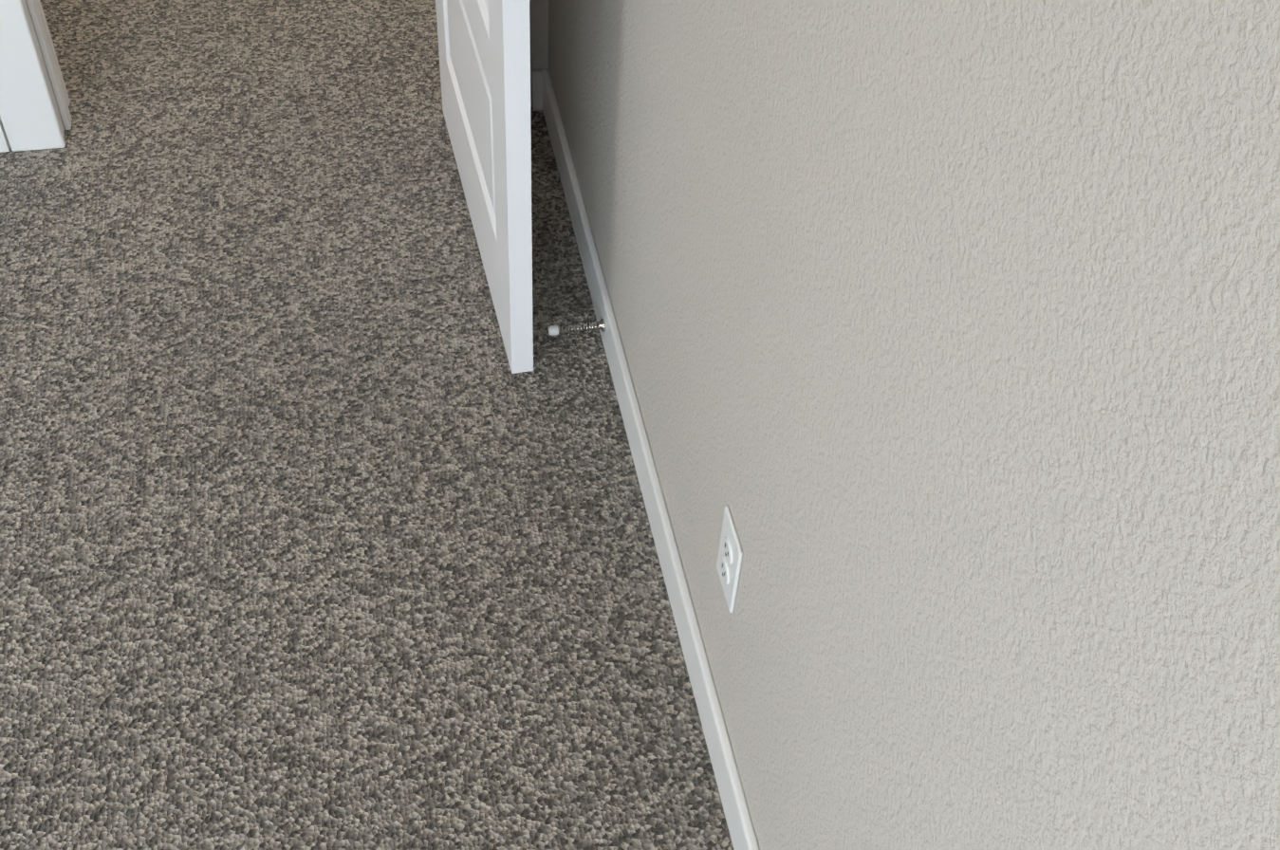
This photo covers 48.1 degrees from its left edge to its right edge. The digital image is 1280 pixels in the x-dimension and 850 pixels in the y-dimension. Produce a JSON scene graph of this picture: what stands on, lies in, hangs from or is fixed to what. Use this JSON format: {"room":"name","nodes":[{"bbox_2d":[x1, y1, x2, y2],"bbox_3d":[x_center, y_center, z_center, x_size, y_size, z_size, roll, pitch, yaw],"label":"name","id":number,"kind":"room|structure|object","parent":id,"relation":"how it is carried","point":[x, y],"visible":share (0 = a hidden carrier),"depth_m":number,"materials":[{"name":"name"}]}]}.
{"room":"empty bedroom","nodes":[
{"label":"empty bedroom","id":0,"kind":"room"},
{"bbox_2d":[0,0,548,147],"bbox_3d":[-1.885,-1.285,1.661,3.578,2.440,0.114,-7,49,-10],"label":"wall","id":1,"kind":"structure","parent":0,"point":[539,30],"depth_m":2.70,"materials":[{"name":"paint"}]},
{"bbox_2d":[0,119,9,152],"bbox_3d":[-2.408,-0.394,2.410,2.540,0.086,0.013,-7,49,-10],"label":"baseboard","id":2,"kind":"structure","parent":1,"relation":"attached to","point":[4,144],"depth_m":2.63,"materials":[{"name":"white wood"}]},
{"bbox_2d":[0,0,72,151],"bbox_3d":[-0.650,-1.323,1.991,0.965,2.122,0.148,-7,49,-10],"label":"door frame","id":3,"kind":"structure","parent":1,"relation":"attached to","point":[34,105],"depth_m":2.57,"materials":[{"name":"white wood"}]},
{"bbox_2d":[435,0,533,373],"bbox_3d":[-0.229,-1.025,1.803,0.035,2.018,0.725,-9,49,-11],"label":"door","id":4,"kind":"structure","parent":1,"relation":"in","point":[484,48],"depth_m":2.18,"materials":[{"name":"white wood"}]},
{"bbox_2d":[0,0,733,849],"bbox_3d":[-0.674,-0.024,2.287,6.098,0.060,7.928,-7,49,-10],"label":"floor","id":5,"kind":"structure","parent":0,"point":[324,524],"depth_m":2.15,"materials":[{"name":"carpet"}]},
{"bbox_2d":[548,0,1279,849],"bbox_3d":[0.412,0.211,0.458,0.176,2.440,4.777,-7,49,-10],"label":"wall","id":6,"kind":"structure","parent":0,"point":[949,330],"depth_m":0.95,"materials":[{"name":"paint"}]},
{"bbox_2d":[548,318,605,335],"bbox_3d":[-0.104,-0.159,2.345,0.092,0.022,0.022,-7,49,-10],"label":"door stop","id":7,"kind":"object","parent":6,"relation":"attached to","point":[554,330],"visible":1,"depth_m":2.34,"materials":[{"name":"grey metal"}]},
{"bbox_2d":[531,69,760,849],"bbox_3d":[0.253,1.011,1.313,0.033,0.086,4.549,-7,49,-10],"label":"baseboard","id":8,"kind":"structure","parent":6,"relation":"attached to","point":[714,728],"depth_m":2.09,"materials":[{"name":"white wood"}]},
{"bbox_2d":[716,505,742,612],"bbox_3d":[0.103,0.158,1.679,0.008,0.118,0.072,-7,49,-10],"label":"electrical outlet","id":9,"kind":"object","parent":6,"relation":"attached to","point":[730,558],"visible":0.98,"depth_m":1.66,"materials":[{"name":"white plastic"}]}
]}

